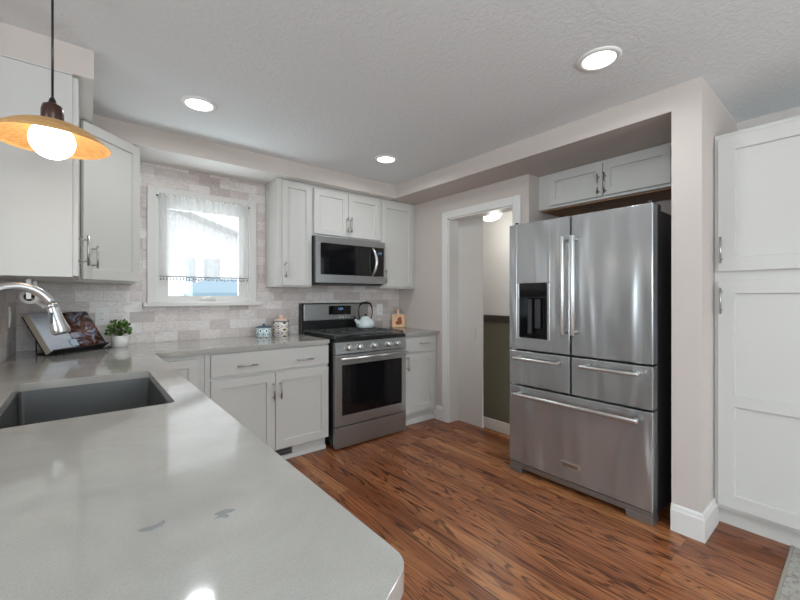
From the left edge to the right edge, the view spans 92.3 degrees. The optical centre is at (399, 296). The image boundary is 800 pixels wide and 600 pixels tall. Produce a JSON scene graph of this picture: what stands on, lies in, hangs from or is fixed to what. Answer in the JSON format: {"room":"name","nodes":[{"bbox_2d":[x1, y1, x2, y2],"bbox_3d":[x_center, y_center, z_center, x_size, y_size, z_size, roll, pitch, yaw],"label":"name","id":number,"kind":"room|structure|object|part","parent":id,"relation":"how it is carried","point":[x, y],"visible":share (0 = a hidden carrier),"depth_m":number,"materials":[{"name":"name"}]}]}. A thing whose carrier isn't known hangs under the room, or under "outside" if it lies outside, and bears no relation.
{"room":"kitchen","nodes":[
{"label":"kitchen","id":0,"kind":"room"},
{"bbox_2d":[0,280,15,363],"bbox_3d":[-2.134,0.061,1.958,0.140,2.405,1.170,0,0,-39],"label":"wall","id":1,"kind":"structure","parent":0,"point":[7,299],"depth_m":2.15,"materials":[{"name":"stone"}]},
{"bbox_2d":[8,306,11,327],"bbox_3d":[-2.256,0.119,2.226,0.009,0.122,0.076,0,0,-39],"label":"wall switch","id":2,"kind":"object","parent":1,"relation":"attached to","point":[10,307],"visible":1,"depth_m":2.20,"materials":[{"name":"white plastic"}]},
{"bbox_2d":[0,54,89,280],"bbox_3d":[-1.745,-0.547,1.877,0.356,0.919,0.552,0,0,-39],"label":"upper cabinet","id":3,"kind":"object","parent":1,"relation":"attached to","point":[40,238],"visible":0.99,"depth_m":1.66,"materials":[{"name":"grey paint"}]},
{"bbox_2d":[26,279,37,298],"bbox_3d":[-1.950,-0.037,2.038,0.020,0.102,0.348,0,0,-39],"label":"paper towel holder","id":4,"kind":"object","parent":3,"relation":"attached to","point":[28,295],"visible":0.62,"depth_m":1.91,"materials":[{"name":"silver metal"}]},
{"bbox_3d":[-1.842,-0.037,1.906,0.020,0.102,0.008,0,0,-39],"label":"arm","id":5,"kind":"part","parent":4,"relation":"part of","materials":[{"name":"silver metal"}]},
{"bbox_2d":[19,291,45,308],"bbox_3d":[-1.941,0.014,2.038,0.085,0.096,0.272,0,0,-39],"label":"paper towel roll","id":6,"kind":"object","parent":4,"relation":"hanging from","point":[22,296],"visible":0.6,"depth_m":1.94,"materials":[{"name":"white"}]},
{"bbox_3d":[-1.647,-0.543,1.957,0.020,0.898,0.544,0,0,-39],"label":"door","id":7,"kind":"part","parent":3,"relation":"part of","materials":[{"name":"grey paint"}]},
{"bbox_3d":[-1.478,-0.216,1.798,0.044,0.140,0.010,0,0,-39],"label":"handle","id":8,"kind":"part","parent":3,"relation":"part of","materials":[{"name":"silver metal"}]},
{"bbox_2d":[16,162,398,350],"bbox_3d":[-1.279,0.061,3.513,3.435,2.405,0.150,0,0,-39],"label":"wall","id":9,"kind":"structure","parent":0,"point":[173,323],"depth_m":3.10,"materials":[{"name":"tile"}]},
{"bbox_2d":[0,120,139,284],"bbox_3d":[-2.008,-0.546,2.411,0.625,0.921,0.625,0,0,-39],"label":"upper cabinet","id":10,"kind":"object","parent":9,"relation":"attached to","point":[109,186],"visible":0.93,"depth_m":2.37,"materials":[{"name":"grey paint"}]},
{"bbox_3d":[-1.769,-0.228,2.232,0.044,0.130,0.010,0,0,6],"label":"handle","id":11,"kind":"part","parent":10,"relation":"part of","materials":[{"name":"silver metal"}]},
{"bbox_3d":[-1.783,-0.549,2.388,0.020,0.903,0.416,0,0,6],"label":"door","id":12,"kind":"part","parent":10,"relation":"part of","materials":[{"name":"grey paint"}]},
{"bbox_2d":[95,308,108,324],"bbox_3d":[-2.112,0.142,2.725,0.076,0.122,0.008,0,0,-39],"label":"wall outlet","id":13,"kind":"object","parent":9,"relation":"attached to","point":[101,314],"visible":1,"depth_m":2.72,"materials":[{"name":"white plastic"}]},
{"bbox_2d":[0,22,395,199],"bbox_3d":[-0.995,-1.075,2.894,2.808,0.133,1.166,0,0,-39],"label":"soffit","id":14,"kind":"structure","parent":9,"relation":"attached to","point":[158,147],"depth_m":2.75,"materials":[{"name":"beige paint"}]},
{"bbox_2d":[142,185,262,306],"bbox_3d":[-1.612,-0.379,3.188,0.886,0.912,0.170,0,0,-39],"label":"window","id":15,"kind":"structure","parent":9,"relation":"in","point":[157,289],"depth_m":3.04,"materials":[{"name":"white paint"}]},
{"bbox_3d":[-1.573,0.061,3.142,0.886,0.031,0.050,0,0,-39],"label":"sill","id":16,"kind":"part","parent":15,"relation":"part of","materials":[{"name":"white paint"}]},
{"bbox_3d":[-1.636,-0.364,3.207,0.673,0.803,0.070,0,0,-39],"label":"frame","id":17,"kind":"part","parent":15,"relation":"part of","materials":[{"name":"white paint"}]},
{"bbox_2d":[265,178,311,287],"bbox_3d":[-0.987,-0.544,3.436,0.316,0.923,0.334,0,0,-39],"label":"upper cabinet","id":18,"kind":"object","parent":9,"relation":"attached to","point":[288,203],"visible":1,"depth_m":3.35,"materials":[{"name":"grey paint"}]},
{"bbox_3d":[-0.899,-0.542,3.358,0.269,0.891,0.020,0,0,-39],"label":"door","id":19,"kind":"part","parent":18,"relation":"part of","materials":[{"name":"grey paint"}]},
{"bbox_2d":[311,185,379,241],"bbox_3d":[-0.567,-0.778,3.781,0.768,0.456,0.334,0,0,-39],"label":"upper cabinet","id":20,"kind":"object","parent":9,"relation":"attached to","point":[335,213],"visible":0.89,"depth_m":3.65,"materials":[{"name":"grey paint"}]},
{"bbox_3d":[-0.639,-0.771,3.572,0.354,0.406,0.020,0,0,-39],"label":"door","id":21,"kind":"part","parent":20,"relation":"part of","materials":[{"name":"grey paint"}]},
{"bbox_2d":[312,235,384,285],"bbox_3d":[-0.537,-0.326,3.746,0.762,0.436,0.422,0,0,-39],"label":"microwave","id":22,"kind":"object","parent":20,"relation":"attached to","point":[336,261],"visible":0.97,"depth_m":3.59,"materials":[{"name":"grey metal"}]},
{"bbox_3d":[-0.495,-0.340,3.606,0.574,0.287,0.028,0,0,-39],"label":"door glass","id":23,"kind":"part","parent":22,"relation":"part of","materials":[{"name":"black glass"}]},
{"bbox_3d":[-0.247,-0.340,3.756,0.074,0.284,0.029,0,0,24],"label":"handle","id":24,"kind":"part","parent":22,"relation":"part of","materials":[{"name":"silver metal"}]},
{"bbox_3d":[-0.220,-0.340,3.831,0.131,0.287,0.028,0,0,-39],"label":"control panel","id":25,"kind":"part","parent":22,"relation":"part of","materials":[{"name":"black glass"}]},
{"bbox_3d":[-0.354,-0.771,3.806,0.375,0.406,0.020,0,0,-39],"label":"door","id":26,"kind":"part","parent":20,"relation":"part of","materials":[{"name":"grey paint"}]},
{"bbox_2d":[377,304,382,314],"bbox_3d":[-0.225,0.145,4.274,0.078,0.122,0.008,0,0,-39],"label":"wall outlet","id":27,"kind":"object","parent":9,"relation":"attached to","point":[379,306],"visible":1,"depth_m":4.27,"materials":[{"name":"white plastic"}]},
{"bbox_2d":[365,198,414,288],"bbox_3d":[-0.085,-0.544,4.176,0.473,0.923,0.334,0,0,-39],"label":"upper cabinet","id":28,"kind":"object","parent":9,"relation":"attached to","point":[397,219],"visible":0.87,"depth_m":4.09,"materials":[{"name":"grey paint"}]},
{"bbox_3d":[-0.026,-0.536,4.075,0.412,0.870,0.020,0,0,-39],"label":"door","id":29,"kind":"part","parent":28,"relation":"part of","materials":[{"name":"grey paint"}]},
{"bbox_2d":[0,0,799,184],"bbox_3d":[-0.047,-1.191,-0.424,7.600,0.100,7.700,0,0,-39],"label":"ceiling","id":30,"kind":"structure","parent":0,"point":[431,86],"depth_m":1.90,"materials":[{"name":"white paint"}]},
{"bbox_2d":[0,0,110,159],"bbox_3d":[-1.176,-0.803,1.301,0.316,0.674,0.316,0,0,-39],"label":"pendant lamp","id":31,"kind":"object","parent":30,"relation":"hanging from","point":[47,134],"visible":1,"depth_m":1.28,"materials":[{"name":"orange metal"}]},
{"bbox_3d":[-1.176,-0.527,1.301,0.123,0.122,0.123,0,0,-39],"label":"bulb","id":32,"kind":"part","parent":31,"relation":"part of","materials":[{"name":"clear glass"}]},
{"bbox_3d":[-1.176,-0.886,1.301,0.024,0.470,0.024,0,0,-39],"label":"cord","id":33,"kind":"part","parent":31,"relation":"part of","materials":[{"name":"black rubber"}]},
{"bbox_3d":[-1.176,-0.553,1.301,0.316,0.068,0.316,0,0,-39],"label":"lamp shade","id":34,"kind":"part","parent":31,"relation":"part of","materials":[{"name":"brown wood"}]},
{"bbox_2d":[180,96,216,112],"bbox_3d":[-1.191,-1.136,2.280,0.196,0.010,0.196,0,0,-39],"label":"recessed light","id":35,"kind":"object","parent":30,"relation":"in","point":[196,103],"visible":1,"depth_m":2.27,"materials":[{"name":"white plastic"}]},
{"bbox_2d":[374,155,397,163],"bbox_3d":[-0.116,-1.136,3.191,0.196,0.010,0.196,0,0,-39],"label":"recessed light","id":36,"kind":"object","parent":30,"relation":"in","point":[385,159],"visible":1,"depth_m":3.19,"materials":[{"name":"white"}]},
{"bbox_2d":[577,46,622,71],"bbox_3d":[0.956,-1.136,1.847,0.196,0.010,0.196,0,0,-39],"label":"recessed light","id":37,"kind":"object","parent":30,"relation":"in","point":[600,58],"visible":1,"depth_m":1.83,"materials":[{"name":"white"}]},
{"bbox_2d":[458,217,482,427],"bbox_3d":[0.418,0.284,4.162,0.012,2.760,1.198,0,0,-39],"label":"wall","id":38,"kind":"structure","parent":0,"point":[470,232],"depth_m":3.81,"materials":[{"name":"grey paint"}]},
{"bbox_2d":[399,174,559,405],"bbox_3d":[0.716,0.061,3.964,0.494,2.405,1.683,0,0,-39],"label":"wall","id":39,"kind":"structure","parent":0,"point":[421,306],"depth_m":3.98,"materials":[{"name":"beige paint"}]},
{"bbox_2d":[281,413,433,459],"bbox_3d":[-0.491,1.239,3.313,2.194,0.050,0.016,0,0,-39],"label":"baseboard","id":40,"kind":"structure","parent":39,"relation":"attached to","point":[428,416],"depth_m":3.17,"materials":[{"name":"white paint"}]},
{"bbox_2d":[433,405,441,420],"bbox_3d":[0.389,1.193,3.961,0.017,0.142,0.133,0,0,-39],"label":"baseboard","id":41,"kind":"structure","parent":39,"relation":"attached to","point":[437,412],"depth_m":3.94,"materials":[{"name":"white paint"}]},
{"bbox_2d":[442,195,520,422],"bbox_3d":[0.771,0.207,3.601,0.154,2.114,0.905,0,0,-39],"label":"trim","id":42,"kind":"structure","parent":39,"relation":"attached to","point":[450,219],"depth_m":3.86,"materials":[{"name":"white paint"}]},
{"bbox_2d":[391,87,670,204],"bbox_3d":[0.926,-1.075,3.432,0.845,0.133,2.771,0,0,-39],"label":"soffit","id":43,"kind":"structure","parent":39,"relation":"attached to","point":[642,123],"depth_m":2.71,"materials":[{"name":"beige paint"}]},
{"bbox_2d":[483,211,511,423],"bbox_3d":[1.298,0.284,4.559,0.100,2.760,1.700,0,0,-39],"label":"wall","id":44,"kind":"structure","parent":0,"point":[496,349],"depth_m":4.65,"materials":[{"name":"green paint"}]},
{"bbox_2d":[483,315,508,322],"bbox_3d":[1.283,0.269,4.483,0.020,0.081,1.600,0,0,-39],"label":"trim","id":45,"kind":"structure","parent":44,"relation":"attached to","point":[487,318],"depth_m":4.62,"materials":[{"name":"black wood"}]},
{"bbox_2d":[483,416,509,435],"bbox_3d":[1.285,1.556,4.484,0.014,0.135,1.600,0,0,-39],"label":"baseboard","id":46,"kind":"structure","parent":44,"relation":"attached to","point":[499,426],"depth_m":4.62,"materials":[{"name":"white paint"}]},
{"bbox_2d":[286,418,789,599],"bbox_3d":[-0.047,1.294,-0.424,7.600,0.060,7.700,0,0,-39],"label":"floor","id":47,"kind":"structure","parent":0,"point":[463,524],"depth_m":2.04,"materials":[{"name":"brown wood"}]},
{"bbox_2d":[161,354,203,392],"bbox_3d":[-1.627,0.823,2.716,0.316,0.882,0.630,0,0,-39],"label":"base cabinet","id":48,"kind":"object","parent":47,"relation":"on","point":[191,367],"visible":0.05,"depth_m":2.52,"materials":[{"name":"grey paint"}]},
{"bbox_3d":[-1.438,0.783,2.477,0.244,0.738,0.020,0,0,-39],"label":"door","id":49,"kind":"part","parent":48,"relation":"part of","materials":[{"name":"grey paint"}]},
{"bbox_2d":[204,343,327,455],"bbox_3d":[-1.131,0.823,3.096,0.928,0.882,0.672,0,0,-39],"label":"base cabinet","id":50,"kind":"object","parent":47,"relation":"on","point":[280,395],"visible":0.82,"depth_m":2.88,"materials":[{"name":"grey paint"}]},
{"bbox_2d":[0,333,403,599],"bbox_3d":[-0.725,0.365,1.838,1.883,0.031,3.138,0,0,-39],"label":"countertop","id":51,"kind":"structure","parent":50,"relation":"on","point":[77,493],"depth_m":0.64,"materials":[{"name":"grey stone"}]},
{"bbox_2d":[0,282,70,335],"bbox_3d":[-1.265,0.151,1.273,0.265,0.398,0.091,0,0,-39],"label":"faucet","id":52,"kind":"object","parent":51,"relation":"on","point":[58,324],"visible":1,"depth_m":1.32,"materials":[{"name":"grey metal"}]},
{"bbox_3d":[-1.283,0.098,1.278,0.213,0.292,0.029,0,0,-39],"label":"spout","id":53,"kind":"part","parent":52,"relation":"part of","materials":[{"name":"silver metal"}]},
{"bbox_2d":[26,327,111,355],"bbox_3d":[-2.076,0.257,2.442,0.210,0.186,0.394,0,0,6],"label":"cookbook stand","id":54,"kind":"object","parent":51,"relation":"on","point":[58,352],"visible":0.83,"depth_m":2.39,"materials":[{"name":"black metal"}]},
{"bbox_2d":[21,311,105,355],"bbox_3d":[-2.107,0.223,2.438,0.187,0.245,0.390,0,0,6],"label":"open book","id":55,"kind":"object","parent":54,"relation":"on","point":[81,325],"visible":0.87,"depth_m":2.36,"materials":[{"name":"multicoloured paper"}]},
{"bbox_2d":[69,338,89,345],"bbox_3d":[-2.020,0.287,2.447,0.046,0.041,0.145,0,0,6],"label":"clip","id":56,"kind":"object","parent":55,"relation":"attached to","point":[73,342],"visible":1,"depth_m":2.40,"materials":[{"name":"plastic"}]},
{"bbox_2d":[0,378,167,428],"bbox_3d":[-1.134,0.485,1.405,0.470,0.206,0.729,0,0,-39],"label":"sink","id":57,"kind":"object","parent":51,"relation":"in","point":[59,403],"visible":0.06,"depth_m":1.65,"materials":[{"name":"silver metal"}]},
{"bbox_2d":[104,318,132,347],"bbox_3d":[-1.952,0.252,2.671,0.168,0.196,0.164,0,0,-39],"label":"potted plant","id":58,"kind":"object","parent":51,"relation":"on","point":[118,340],"visible":1,"depth_m":2.65,"materials":[{"name":"green plant"}]},
{"bbox_3d":[-1.947,0.310,2.674,0.104,0.080,0.104,0,0,-39],"label":"pot","id":59,"kind":"part","parent":58,"relation":"part of","materials":[{"name":"white ceramic"}]},
{"bbox_2d":[138,521,165,532],"bbox_3d":[-0.374,0.349,0.582,0.018,0.001,0.036,0,0,43],"label":"light","id":60,"kind":"object","parent":51,"relation":"on","point":[150,528],"visible":1,"depth_m":0.58,"materials":[{"name":"grey"}]},
{"bbox_2d":[213,509,235,520],"bbox_3d":[-0.281,0.349,0.619,0.033,0.001,0.029,0,0,-21],"label":"light","id":61,"kind":"object","parent":51,"relation":"on","point":[222,513],"visible":1,"depth_m":0.62,"materials":[{"name":"grey"}]},
{"bbox_2d":[256,324,271,337],"bbox_3d":[-1.172,0.291,3.310,0.132,0.118,0.131,0,0,-39],"label":"canister","id":62,"kind":"object","parent":51,"relation":"on","point":[263,331],"visible":1,"depth_m":3.26,"materials":[{"name":"blue ceramic"}]},
{"bbox_3d":[-1.172,0.249,3.310,0.132,0.034,0.131,0,0,-39],"label":"lid","id":63,"kind":"part","parent":62,"relation":"part of","materials":[{"name":"blue ceramic"}]},
{"bbox_2d":[273,315,289,335],"bbox_3d":[-1.058,0.257,3.429,0.142,0.187,0.141,0,0,-39],"label":"canister","id":64,"kind":"object","parent":51,"relation":"on","point":[280,325],"visible":0.99,"depth_m":3.38,"materials":[{"name":"ceramic"}]},
{"bbox_3d":[-1.058,0.190,3.429,0.132,0.054,0.131,0,0,-39],"label":"lid","id":65,"kind":"part","parent":64,"relation":"part of","materials":[{"name":"beige ceramic"}]},
{"bbox_3d":[-1.111,0.863,2.745,0.443,0.578,0.020,0,0,-39],"label":"door","id":66,"kind":"part","parent":50,"relation":"part of","materials":[{"name":"grey paint"}]},
{"bbox_3d":[-1.084,0.488,2.728,0.140,0.010,0.044,0,0,-39],"label":"handle","id":67,"kind":"part","parent":50,"relation":"part of","materials":[{"name":"silver metal"}]},
{"bbox_3d":[-0.938,0.474,2.887,0.891,0.153,0.020,0,0,-39],"label":"drawer","id":68,"kind":"part","parent":50,"relation":"part of","materials":[{"name":"grey paint"}]},
{"bbox_3d":[-0.934,0.702,2.852,0.010,0.137,0.044,0,0,-39],"label":"handle","id":69,"kind":"part","parent":50,"relation":"part of","materials":[{"name":"silver metal"}]},
{"bbox_3d":[-0.893,0.698,2.886,0.010,0.137,0.044,0,0,-39],"label":"handle","id":70,"kind":"part","parent":50,"relation":"part of","materials":[{"name":"silver metal"}]},
{"bbox_2d":[275,446,291,455],"bbox_3d":[-0.905,1.200,2.978,0.148,0.057,0.010,0,0,-39],"label":"floor vent","id":71,"kind":"object","parent":50,"relation":"attached to","point":[287,450],"visible":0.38,"depth_m":2.98,"materials":[{"name":"grey metal"}]},
{"bbox_3d":[-0.765,0.863,3.029,0.443,0.578,0.020,0,0,-39],"label":"door","id":72,"kind":"part","parent":50,"relation":"part of","materials":[{"name":"grey paint"}]},
{"bbox_2d":[299,303,407,449],"bbox_3d":[-0.434,0.664,3.612,0.756,1.200,0.744,0,0,-39],"label":"gas range","id":73,"kind":"object","parent":47,"relation":"on","point":[367,366],"visible":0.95,"depth_m":3.39,"materials":[{"name":"grey metal"}]},
{"bbox_3d":[-0.633,0.153,3.865,0.726,0.162,0.025,0,0,-39],"label":"backguard panel","id":74,"kind":"part","parent":73,"relation":"part of","materials":[{"name":"silver metal"}]},
{"bbox_3d":[-0.420,0.427,3.195,0.056,0.056,0.043,0,0,-39],"label":"knob","id":75,"kind":"part","parent":73,"relation":"part of","materials":[{"name":"silver metal"}]},
{"bbox_2d":[301,330,404,342],"bbox_3d":[-0.443,0.362,3.622,0.756,0.032,0.642,0,0,-39],"label":"cooktop","id":76,"kind":"object","parent":73,"relation":"in","point":[367,337],"depth_m":3.41,"materials":[{"name":"black metal"}]},
{"bbox_3d":[-0.339,0.427,3.262,0.056,0.056,0.043,0,0,-39],"label":"knob","id":77,"kind":"part","parent":73,"relation":"part of","materials":[{"name":"silver metal"}]},
{"bbox_2d":[353,302,374,327],"bbox_3d":[-0.350,0.183,3.859,0.192,0.264,0.226,0,0,9],"label":"kettle","id":78,"kind":"object","parent":73,"relation":"on","point":[365,321],"visible":1,"depth_m":3.81,"materials":[{"name":"white ceramic"}]},
{"bbox_3d":[-0.347,0.141,3.876,0.180,0.181,0.025,0,0,-39],"label":"handle","id":79,"kind":"part","parent":78,"relation":"part of","materials":[{"name":"black metal"}]},
{"bbox_3d":[-0.248,1.165,3.385,0.750,0.170,0.045,0,0,-39],"label":"storage drawer","id":80,"kind":"part","parent":73,"relation":"part of","materials":[{"name":"silver metal"}]},
{"bbox_3d":[-0.248,0.776,3.385,0.750,0.588,0.045,0,0,-39],"label":"oven door","id":81,"kind":"part","parent":73,"relation":"part of","materials":[{"name":"silver metal"}]},
{"bbox_3d":[-0.246,0.427,3.383,0.750,0.094,0.050,0,0,-39],"label":"control panel","id":82,"kind":"part","parent":73,"relation":"part of","materials":[{"name":"silver metal"}]},
{"bbox_3d":[-0.216,0.512,3.348,0.702,0.020,0.058,0,0,-39],"label":"handle","id":83,"kind":"part","parent":73,"relation":"part of","materials":[{"name":"silver metal"}]},
{"bbox_3d":[-0.218,0.427,3.361,0.056,0.056,0.043,0,0,-39],"label":"knob","id":84,"kind":"part","parent":73,"relation":"part of","materials":[{"name":"silver metal"}]},
{"bbox_3d":[-0.022,0.427,3.522,0.056,0.056,0.043,0,0,-39],"label":"knob","id":85,"kind":"part","parent":73,"relation":"part of","materials":[{"name":"silver metal"}]},
{"bbox_2d":[403,334,436,419],"bbox_3d":[0.025,0.823,4.044,0.470,0.882,0.672,0,0,-39],"label":"base cabinet","id":86,"kind":"object","parent":47,"relation":"on","point":[421,357],"visible":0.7,"depth_m":3.83,"materials":[{"name":"grey paint"}]},
{"bbox_2d":[373,327,439,336],"bbox_3d":[0.016,0.365,4.051,0.474,0.031,0.656,0,0,-39],"label":"countertop","id":87,"kind":"structure","parent":86,"relation":"on","point":[408,331],"depth_m":3.90,"materials":[{"name":"grey stone"}]},
{"bbox_2d":[391,309,404,327],"bbox_3d":[-0.020,0.247,4.348,0.152,0.204,0.044,0,0,-15],"label":"cutting board","id":88,"kind":"object","parent":87,"relation":"on","point":[398,320],"visible":1,"depth_m":4.34,"materials":[{"name":"brown wood"}]},
{"bbox_2d":[396,317,401,324],"bbox_3d":[-0.014,0.274,4.338,0.074,0.085,0.015,0,0,-15],"label":"picture","id":89,"kind":"object","parent":88,"relation":"attached to","point":[398,319],"depth_m":4.34,"materials":[{"name":"brown"}]},
{"bbox_3d":[0.199,0.472,3.820,0.395,0.140,0.020,0,0,-39],"label":"drawer","id":90,"kind":"part","parent":86,"relation":"part of","materials":[{"name":"grey paint"}]},
{"bbox_3d":[0.199,0.847,3.820,0.395,0.575,0.020,0,0,-39],"label":"door","id":91,"kind":"part","parent":86,"relation":"part of","materials":[{"name":"grey paint"}]},
{"bbox_2d":[509,200,670,525],"bbox_3d":[1.378,0.363,2.695,0.882,1.802,0.921,0,0,-39],"label":"refrigerator","id":92,"kind":"object","parent":47,"relation":"on","point":[590,293],"visible":1,"depth_m":2.33,"materials":[{"name":"grey metal"}]},
{"bbox_3d":[0.865,0.100,2.775,0.052,0.384,0.018,0,0,-39],"label":"dispenser trim","id":93,"kind":"part","parent":92,"relation":"part of","materials":[{"name":"silver metal"}]},
{"bbox_3d":[0.939,0.132,2.685,0.032,0.261,0.192,0,0,-39],"label":"dispenser lever","id":94,"kind":"part","parent":92,"relation":"part of","materials":[{"name":"grey plastic"}]},
{"bbox_3d":[0.906,0.435,2.596,0.021,0.021,0.332,0,0,-39],"label":"handle","id":95,"kind":"part","parent":92,"relation":"part of","materials":[{"name":"silver metal"}]},
{"bbox_3d":[0.974,-0.071,2.667,0.078,0.894,0.452,0,0,-39],"label":"door","id":96,"kind":"part","parent":92,"relation":"part of","materials":[{"name":"silver metal"}]},
{"bbox_3d":[0.974,0.508,2.667,0.078,0.240,0.452,0,0,-39],"label":"drawer","id":97,"kind":"part","parent":92,"relation":"part of","materials":[{"name":"silver metal"}]},
{"bbox_3d":[1.014,0.100,2.594,0.052,0.384,0.018,0,0,-39],"label":"dispenser trim","id":98,"kind":"part","parent":92,"relation":"part of","materials":[{"name":"silver metal"}]},
{"bbox_3d":[1.030,-0.069,2.445,0.028,0.626,0.028,0,0,-39],"label":"handle","id":99,"kind":"part","parent":92,"relation":"part of","materials":[{"name":"silver metal"}]},
{"bbox_3d":[1.071,-0.069,2.395,0.028,0.626,0.028,0,0,-39],"label":"handle","id":100,"kind":"part","parent":92,"relation":"part of","materials":[{"name":"silver metal"}]},
{"bbox_3d":[1.053,0.689,2.417,0.023,0.023,0.795,0,0,-39],"label":"handle","id":101,"kind":"part","parent":92,"relation":"part of","materials":[{"name":"silver metal"}]},
{"bbox_3d":[1.123,0.914,2.485,0.078,0.549,0.921,0,0,-39],"label":"freezer drawer","id":102,"kind":"part","parent":92,"relation":"part of","materials":[{"name":"silver metal"}]},
{"bbox_3d":[1.203,0.431,2.235,0.021,0.021,0.330,0,0,-39],"label":"handle","id":103,"kind":"part","parent":92,"relation":"part of","materials":[{"name":"silver metal"}]},
{"bbox_3d":[1.270,0.508,2.306,0.078,0.240,0.457,0,0,-39],"label":"drawer","id":104,"kind":"part","parent":92,"relation":"part of","materials":[{"name":"silver metal"}]},
{"bbox_3d":[1.270,-0.071,2.306,0.078,0.894,0.457,0,0,-39],"label":"door","id":105,"kind":"part","parent":92,"relation":"part of","materials":[{"name":"silver metal"}]},
{"bbox_2d":[714,115,799,548],"bbox_3d":[2.167,0.186,2.056,0.652,2.155,0.660,0,0,-39],"label":"pantry cabinet","id":106,"kind":"object","parent":47,"relation":"on","point":[757,168],"visible":0.97,"depth_m":2.00,"materials":[{"name":"grey paint"}]},
{"bbox_3d":[1.745,0.024,2.091,0.044,0.140,0.010,0,0,-39],"label":"handle","id":107,"kind":"part","parent":106,"relation":"part of","materials":[{"name":"silver metal"}]},
{"bbox_3d":[1.745,-0.251,2.091,0.044,0.140,0.010,0,0,-39],"label":"handle","id":108,"kind":"part","parent":106,"relation":"part of","materials":[{"name":"silver metal"}]},
{"bbox_3d":[1.954,0.527,1.883,0.020,1.230,0.622,0,0,-39],"label":"door","id":109,"kind":"part","parent":106,"relation":"part of","materials":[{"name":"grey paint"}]},
{"bbox_3d":[1.954,-0.501,1.883,0.020,0.726,0.622,0,0,-39],"label":"door","id":110,"kind":"part","parent":106,"relation":"part of","materials":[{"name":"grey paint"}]},
{"bbox_2d":[774,545,799,599],"bbox_3d":[1.953,1.258,0.883,1.370,0.010,1.611,0,0,-39],"label":"area rug","id":111,"kind":"object","parent":47,"relation":"on","point":[788,588],"visible":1,"depth_m":1.70,"materials":[{"name":"beige carpet"}]},
{"bbox_2d":[571,106,799,216],"bbox_3d":[3.313,0.061,1.330,0.180,2.405,5.850,0,0,-39],"label":"wall","id":112,"kind":"structure","parent":0,"point":[666,204],"depth_m":2.44,"materials":[{"name":"beige paint"}]},
{"bbox_2d":[539,143,670,216],"bbox_3d":[1.624,-0.858,2.917,0.414,0.297,1.082,0,0,-39],"label":"upper cabinet","id":113,"kind":"object","parent":112,"relation":"attached to","point":[642,176],"visible":0.85,"depth_m":2.81,"materials":[{"name":"grey paint"}]},
{"bbox_3d":[1.360,-0.862,2.993,0.020,0.242,0.419,0,0,-39],"label":"door","id":114,"kind":"part","parent":113,"relation":"part of","materials":[{"name":"grey paint"}]},
{"bbox_3d":[1.457,-0.826,2.829,0.044,0.150,0.010,0,0,-39],"label":"handle","id":115,"kind":"part","parent":113,"relation":"part of","materials":[{"name":"silver metal"}]},
{"bbox_3d":[1.487,-0.826,2.792,0.044,0.150,0.010,0,0,-39],"label":"handle","id":116,"kind":"part","parent":113,"relation":"part of","materials":[{"name":"silver metal"}]},
{"bbox_3d":[1.655,-0.715,2.942,0.330,0.011,1.046,0,0,-39],"label":"panel","id":117,"kind":"part","parent":113,"relation":"part of","materials":[{"name":"brown wood"}]},
{"bbox_3d":[1.630,-0.862,2.664,0.020,0.242,0.420,0,0,-39],"label":"door","id":118,"kind":"part","parent":113,"relation":"part of","materials":[{"name":"grey paint"}]},
{"bbox_2d":[671,76,736,512],"bbox_3d":[1.847,0.061,2.310,0.845,2.405,0.133,0,0,-39],"label":"wall","id":119,"kind":"structure","parent":0,"point":[698,115],"depth_m":2.05,"materials":[{"name":"beige paint"}]},
{"bbox_2d":[670,498,718,542],"bbox_3d":[1.623,1.193,2.115,0.287,0.142,0.150,0,0,-39],"label":"baseboard","id":120,"kind":"structure","parent":119,"relation":"attached to","point":[698,526],"depth_m":2.03,"materials":[{"name":"white paint"}]},
{"bbox_3d":[0.954,-1.146,4.278,0.988,0.100,1.700,0,0,-39],"label":"ceiling","id":121,"kind":"structure","parent":0,"visible":0},
{"bbox_2d":[483,213,501,221],"bbox_3d":[1.004,-0.960,4.286,0.268,0.272,0.268,0,0,-39],"label":"ceiling light","id":122,"kind":"object","parent":121,"relation":"attached to","point":[494,217],"visible":0.47,"depth_m":4.22,"materials":[{"name":"white glass"}]},
{"label":"outside","id":123,"kind":"structure","parent":0,"visible":0},
{"bbox_3d":[-8.244,2.114,13.353,22.000,0.100,23.800,0,0,-39],"label":"ground","id":124,"kind":"structure","parent":123,"visible":0},
{"bbox_2d":[168,279,236,295],"bbox_3d":[-3.107,0.864,7.737,2.580,2.400,2.200,0,0,-39],"label":"canopy","id":125,"kind":"object","parent":124,"relation":"on","point":[202,288],"visible":0.14,"depth_m":6.65,"materials":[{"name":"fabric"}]},
{"bbox_2d":[168,277,236,290],"bbox_3d":[-7.862,-0.376,12.178,8.300,4.880,4.500,0,0,-39],"label":"neighbor house","id":126,"kind":"structure","parent":124,"relation":"on","point":[172,284],"depth_m":10.98,"materials":[{"name":"grey"}]},
{"bbox_3d":[-6.030,-0.761,11.088,0.250,0.730,0.030,0,0,-39],"label":"pane","id":127,"kind":"part","parent":126,"relation":"part of","materials":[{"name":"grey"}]},
{"bbox_3d":[-1.589,-0.781,3.151,0.699,0.022,0.016,0,0,-39],"label":"curtain rod","id":128,"kind":"object","parent":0,"visible":0},
{"bbox_2d":[159,192,248,281],"bbox_3d":[-1.578,-0.458,3.137,0.663,0.669,0.056,0,0,-39],"label":"sheer curtain","id":129,"kind":"object","parent":128,"relation":"hanging from","point":[202,238],"visible":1,"depth_m":3.12,"materials":[{"name":"fabric"}]}
]}

